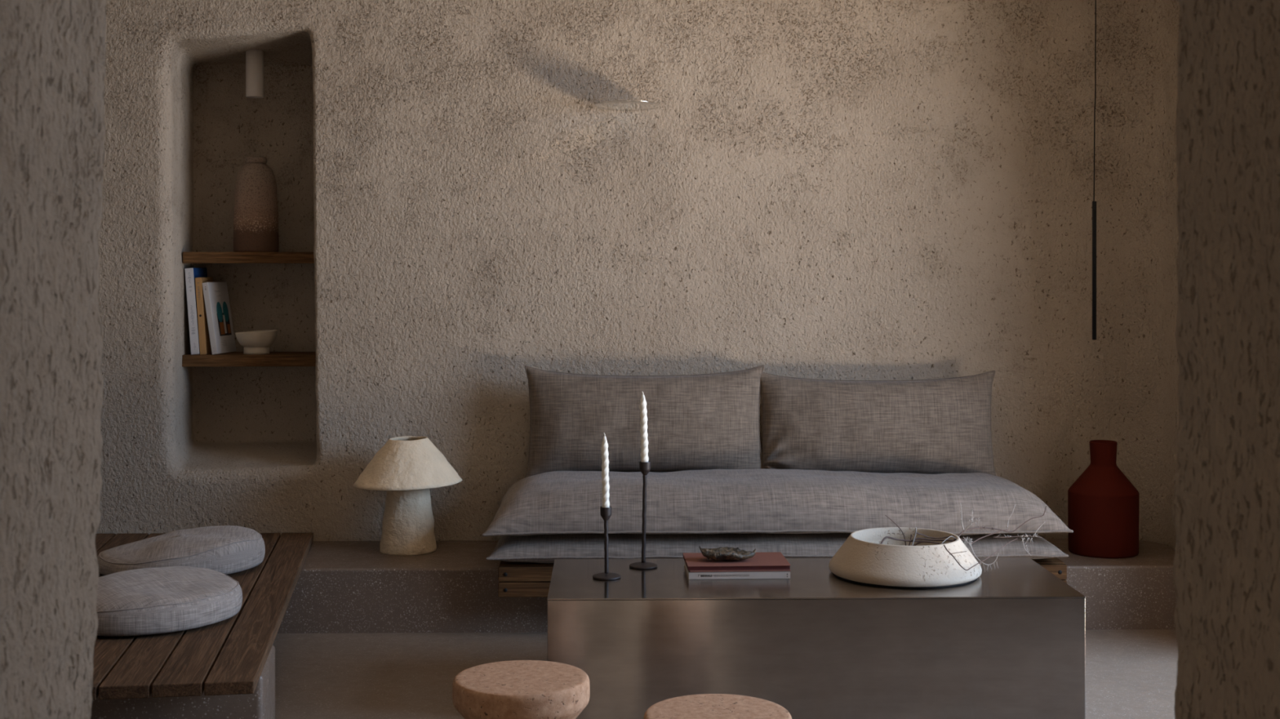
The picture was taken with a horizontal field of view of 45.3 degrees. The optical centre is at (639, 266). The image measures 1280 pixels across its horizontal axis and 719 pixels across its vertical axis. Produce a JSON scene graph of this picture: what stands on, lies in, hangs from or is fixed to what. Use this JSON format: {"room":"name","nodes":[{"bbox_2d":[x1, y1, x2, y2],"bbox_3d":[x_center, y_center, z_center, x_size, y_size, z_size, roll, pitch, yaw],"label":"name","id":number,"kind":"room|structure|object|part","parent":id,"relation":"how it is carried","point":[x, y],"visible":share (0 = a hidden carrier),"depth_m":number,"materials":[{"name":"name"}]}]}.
{"room":"living room","nodes":[
{"label":"living room","id":0,"kind":"room"},
{"bbox_2d":[96,0,1109,541],"bbox_3d":[-0.658,-0.100,6.091,4.923,2.780,0.471,0,0,-1],"label":"wall","id":1,"kind":"structure","parent":0,"point":[820,189],"depth_m":5.88,"materials":[{"name":"paint"}]},
{"bbox_2d":[182,252,314,263],"bbox_3d":[-1.545,-0.035,6.176,0.524,0.045,0.240,0,0,-1],"label":"niche shelf","id":2,"kind":"object","parent":1,"relation":"attached to","point":[188,257],"visible":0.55,"depth_m":6.06,"materials":[{"name":"brown wood"}]},
{"bbox_2d":[233,156,279,252],"bbox_3d":[-1.545,-0.248,6.172,0.179,0.381,0.180,0,0,-1],"label":"vase","id":3,"kind":"object","parent":2,"relation":"on","point":[255,216],"visible":1,"depth_m":6.10,"materials":[{"name":"brown ceramic"}]},
{"bbox_2d":[182,351,315,366],"bbox_3d":[-1.545,0.373,6.176,0.535,0.045,0.240,0,0,-1],"label":"niche shelf","id":4,"kind":"object","parent":1,"relation":"attached to","point":[232,358],"visible":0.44,"depth_m":6.06,"materials":[{"name":"brown wood"}]},
{"bbox_2d":[184,267,207,355],"bbox_3d":[-1.780,0.177,6.189,0.058,0.345,0.207,0,0,-1],"label":"book","id":5,"kind":"object","parent":4,"relation":"on","point":[191,273],"visible":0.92,"depth_m":6.09,"materials":[{"name":"grey paper"}]},
{"bbox_2d":[190,305,195,333],"bbox_3d":[-1.776,0.211,6.086,0.015,0.115,0.001,-4,0,-1],"label":"print","id":6,"kind":"object","parent":5,"relation":"attached to","point":[192,307],"depth_m":6.09,"materials":[{"name":"grey paper"}]},
{"bbox_2d":[195,276,213,355],"bbox_3d":[-1.746,0.196,6.177,0.044,0.307,0.182,0,0,-1],"label":"book","id":7,"kind":"object","parent":4,"relation":"on","point":[205,347],"visible":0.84,"depth_m":6.09,"materials":[{"name":"yellow paper"}]},
{"bbox_2d":[202,281,236,354],"bbox_3d":[-1.696,0.206,6.184,0.064,0.288,0.192,0,0,8],"label":"book","id":8,"kind":"object","parent":4,"relation":"on","point":[216,299],"visible":1,"depth_m":6.15,"materials":[{"name":"white paper"}]},
{"bbox_2d":[217,312,231,336],"bbox_3d":[-1.679,0.233,6.192,0.001,0.092,0.114,-9,-1,8],"label":"picture","id":9,"kind":"object","parent":8,"relation":"attached to","point":[227,322],"depth_m":6.20},
{"bbox_2d":[235,329,277,354],"bbox_3d":[-1.539,0.302,6.156,0.165,0.095,0.165,0,0,-1],"label":"footed bowl","id":10,"kind":"object","parent":4,"relation":"on","point":[254,342],"visible":1,"depth_m":6.11,"materials":[{"name":"beige ceramic"}]},
{"bbox_2d":[245,49,264,97],"bbox_3d":[-1.532,-0.774,6.101,0.070,0.200,0.070,0,0,-1],"label":"spotlight","id":11,"kind":"object","parent":1,"relation":"attached to","point":[255,59],"visible":0.92,"depth_m":6.07,"materials":[{"name":"white paint"}]},
{"bbox_2d":[595,100,662,111],"bbox_3d":[-0.042,-0.602,5.742,0.253,0.014,0.253,0,0,-16],"label":"wall lamp","id":12,"kind":"object","parent":1,"relation":"attached to","point":[616,105],"visible":1,"depth_m":5.73,"materials":[{"name":"metal"}]},
{"bbox_2d":[0,0,1279,718],"bbox_3d":[0.005,-0.100,0.870,6.127,2.780,0.905,0,0,-1],"label":"wall","id":13,"kind":"structure","parent":0,"point":[1226,513],"depth_m":1.19,"materials":[{"name":"paint"}]},
{"bbox_2d":[272,629,1177,718],"bbox_3d":[-0.233,1.320,1.696,6.400,0.100,9.200,0,0,-1],"label":"floor","id":14,"kind":"structure","parent":0,"point":[1130,673],"depth_m":4.84,"materials":[{"name":"stone"}]},
{"bbox_2d":[90,533,313,718],"bbox_3d":[-1.798,1.141,4.773,1.408,0.256,2.277,0,0,-8],"label":"bench","id":15,"kind":"object","parent":14,"relation":"on","point":[224,669],"visible":0.53,"depth_m":3.99,"materials":[{"name":"wood"}]},
{"bbox_2d":[95,566,242,636],"bbox_3d":[-1.416,0.950,4.412,0.533,0.127,0.513,0,0,-41],"label":"floor cushion","id":16,"kind":"object","parent":15,"relation":"on","point":[154,601],"visible":0.87,"depth_m":4.27,"materials":[{"name":"grey fabric"}]},
{"bbox_2d":[97,525,265,575],"bbox_3d":[-1.538,0.950,5.144,0.546,0.122,0.526,0,0,-11],"label":"floor cushion","id":17,"kind":"object","parent":15,"relation":"on","point":[227,550],"visible":0.93,"depth_m":4.99,"materials":[{"name":"grey fabric"}]},
{"bbox_2d":[452,660,590,718],"bbox_3d":[-0.272,1.105,3.515,0.314,0.330,0.314,0,0,-1],"label":"stool","id":18,"kind":"object","parent":14,"relation":"on","point":[513,689],"visible":1,"depth_m":3.43,"materials":[{"name":"beige stone"}]},
{"bbox_2d":[643,693,791,718],"bbox_3d":[0.164,1.105,3.227,0.324,0.330,0.324,0,0,-26],"label":"stool","id":19,"kind":"object","parent":14,"relation":"on","point":[704,706],"visible":1,"depth_m":3.26,"materials":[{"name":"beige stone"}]},
{"bbox_2d":[277,538,1176,633],"bbox_3d":[-0.535,1.159,5.588,5.028,0.223,0.536,0,0,-1],"label":"ledge","id":20,"kind":"object","parent":14,"relation":"on","point":[341,587],"visible":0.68,"depth_m":5.32,"materials":[{"name":"grey concrete"}]},
{"bbox_2d":[352,435,462,555],"bbox_3d":[-0.855,0.839,5.653,0.399,0.416,0.396,0,0,-1],"label":"table lamp","id":21,"kind":"object","parent":20,"relation":"on","point":[406,468],"visible":1,"depth_m":5.57,"materials":[{"name":"beige ceramic"}]},
{"bbox_3d":[-0.855,0.717,5.653,0.399,0.172,0.396,0,0,-1],"label":"lamp shade","id":22,"kind":"part","parent":21,"relation":"part of","materials":[{"name":"beige paper"}]},
{"bbox_2d":[497,557,1066,597],"bbox_3d":[0.483,1.070,5.542,1.942,0.108,0.638,0,0,-1],"label":"sofa base","id":23,"kind":"object","parent":20,"relation":"on","point":[515,579],"visible":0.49,"depth_m":5.21,"materials":[{"name":"brown wood"}]},
{"bbox_2d":[485,533,1068,563],"bbox_3d":[0.461,0.969,5.525,1.974,0.106,0.692,0,0,-1],"label":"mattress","id":24,"kind":"object","parent":23,"relation":"on","point":[537,548],"visible":0.4,"depth_m":5.21,"materials":[{"name":"grey fabric"}]},
{"bbox_2d":[481,468,1073,536],"bbox_3d":[0.461,0.834,5.518,1.998,0.189,0.705,0,0,-1],"label":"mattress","id":25,"kind":"object","parent":24,"relation":"on","point":[763,500],"visible":0.94,"depth_m":5.23,"materials":[{"name":"grey fabric"}]},
{"bbox_2d":[524,364,764,478],"bbox_3d":[0.018,0.584,5.696,0.897,0.428,0.219,0,0,2],"label":"cushion","id":26,"kind":"object","parent":25,"relation":"on","point":[700,421],"visible":0.9,"depth_m":5.62,"materials":[{"name":"grey fabric"}]},
{"bbox_2d":[760,370,995,475],"bbox_3d":[0.883,0.601,5.709,0.896,0.423,0.223,0,0,4],"label":"cushion","id":27,"kind":"object","parent":25,"relation":"on","point":[933,426],"visible":0.8,"depth_m":5.64,"materials":[{"name":"grey fabric"}]},
{"bbox_2d":[1067,440,1139,558],"bbox_3d":[1.696,0.843,5.613,0.250,0.407,0.250,0,0,-1],"label":"terracotta vase","id":28,"kind":"object","parent":20,"relation":"on","point":[1103,504],"visible":1,"depth_m":5.52,"materials":[{"name":"red ceramic"}]},
{"bbox_2d":[546,557,1085,718],"bbox_3d":[0.487,1.095,4.547,1.499,0.350,0.579,0,0,-1],"label":"coffee table","id":29,"kind":"object","parent":14,"relation":"on","point":[1008,642],"visible":0.89,"depth_m":4.26,"materials":[{"name":"metal"}]},
{"bbox_2d":[592,506,621,580],"bbox_3d":[-0.099,0.815,4.531,0.084,0.210,0.084,0,0,-1],"label":"candlestick","id":30,"kind":"object","parent":29,"relation":"on","point":[606,513],"visible":1,"depth_m":4.52,"materials":[{"name":"metal"}]},
{"bbox_2d":[600,433,609,507],"bbox_3d":[-0.102,0.608,4.531,0.025,0.234,0.024,0,0,30],"label":"candle","id":31,"kind":"object","parent":30,"relation":"on","point":[605,469],"visible":1,"depth_m":4.52,"materials":[{"name":"white wax"}]},
{"bbox_2d":[600,506,611,520],"bbox_3d":[-0.101,0.731,4.531,0.034,0.043,0.034,0,0,-1],"label":"cup","id":32,"kind":"object","parent":30,"relation":"on","point":[606,513],"depth_m":4.52,"materials":[{"name":"metal"}]},
{"bbox_3d":[-0.100,0.826,4.531,0.014,0.165,0.014,0,0,-1],"label":"stem","id":33,"kind":"part","parent":30,"relation":"part of","materials":[{"name":"metal"}]},
{"bbox_2d":[629,461,657,569],"bbox_3d":[0.010,0.758,4.692,0.087,0.323,0.087,0,0,-1],"label":"candlestick","id":34,"kind":"object","parent":29,"relation":"on","point":[644,467],"visible":1,"depth_m":4.69,"materials":[{"name":"metal"}]},
{"bbox_2d":[639,391,648,462],"bbox_3d":[0.013,0.496,4.692,0.028,0.230,0.024,0,0,-1],"label":"candle","id":35,"kind":"object","parent":34,"relation":"on","point":[643,423],"visible":1,"depth_m":4.68,"materials":[{"name":"white wax"}]},
{"bbox_3d":[0.013,0.770,4.692,0.017,0.278,0.014,0,0,-1],"label":"stem","id":36,"kind":"part","parent":34,"relation":"part of","materials":[{"name":"metal"}]},
{"bbox_2d":[639,461,650,475],"bbox_3d":[0.015,0.618,4.692,0.035,0.043,0.035,0,0,-1],"label":"cup","id":37,"kind":"object","parent":34,"relation":"on","point":[644,467],"depth_m":4.68,"materials":[{"name":"metal"}]},
{"bbox_2d":[684,560,790,579],"bbox_3d":[0.288,0.909,4.610,0.300,0.020,0.206,0,0,-2],"label":"paperback book","id":38,"kind":"object","parent":29,"relation":"on","point":[751,575],"visible":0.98,"depth_m":4.51,"materials":[{"name":"white paper"}]},
{"bbox_2d":[682,551,791,572],"bbox_3d":[0.287,0.889,4.612,0.303,0.019,0.208,0,0,-3],"label":"paperback book","id":39,"kind":"object","parent":38,"relation":"on","point":[695,562],"visible":0.95,"depth_m":4.53,"materials":[{"name":"red paper"}]},
{"bbox_2d":[698,545,755,560],"bbox_3d":[0.262,0.857,4.587,0.170,0.044,0.086,0,0,3],"label":"shell","id":40,"kind":"object","parent":39,"relation":"on","point":[725,553],"visible":1,"depth_m":4.56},
{"bbox_3d":[0.481,1.097,4.834,1.498,0.346,0.003,0,0,-1],"label":"panel","id":41,"kind":"part","parent":29,"relation":"part of","materials":[{"name":"metal"}]},
{"bbox_2d":[828,527,982,588],"bbox_3d":[0.792,0.864,4.590,0.451,0.112,0.451,0,0,-1],"label":"stone bowl","id":42,"kind":"object","parent":29,"relation":"on","point":[862,559],"visible":0.99,"depth_m":4.44,"materials":[{"name":"travertine"}]},
{"bbox_2d":[880,502,1046,572],"bbox_3d":[0.980,0.803,4.617,0.512,0.188,0.274,0,0,-45],"label":"branch","id":43,"kind":"object","parent":42,"relation":"in","point":[970,542],"visible":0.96,"depth_m":4.60,"materials":[{"name":"grey plant"}]},
{"bbox_2d":[1109,0,1179,550],"bbox_3d":[2.145,-0.100,3.728,0.594,2.780,4.970,0,0,-1],"label":"wall","id":44,"kind":"structure","parent":0,"point":[1144,366],"depth_m":5.86,"materials":[{"name":"paint"}]},
{"bbox_3d":[-0.233,-1.530,1.696,6.400,0.100,9.200,0,0,-1],"label":"ceiling","id":45,"kind":"structure","parent":0,"visible":0},
{"bbox_2d":[1092,0,1096,339],"bbox_3d":[1.659,-0.606,5.583,0.100,1.746,0.100,0,0,-1],"label":"pendant lamp","id":46,"kind":"object","parent":45,"relation":"hanging from","point":[1094,202],"visible":1,"depth_m":5.58,"materials":[{"name":"black metal"}]},
{"bbox_3d":[1.654,0.015,5.583,0.015,0.505,0.015,0,0,-1],"label":"rod","id":47,"kind":"part","parent":46,"relation":"part of","materials":[{"name":"black metal"}]}
]}

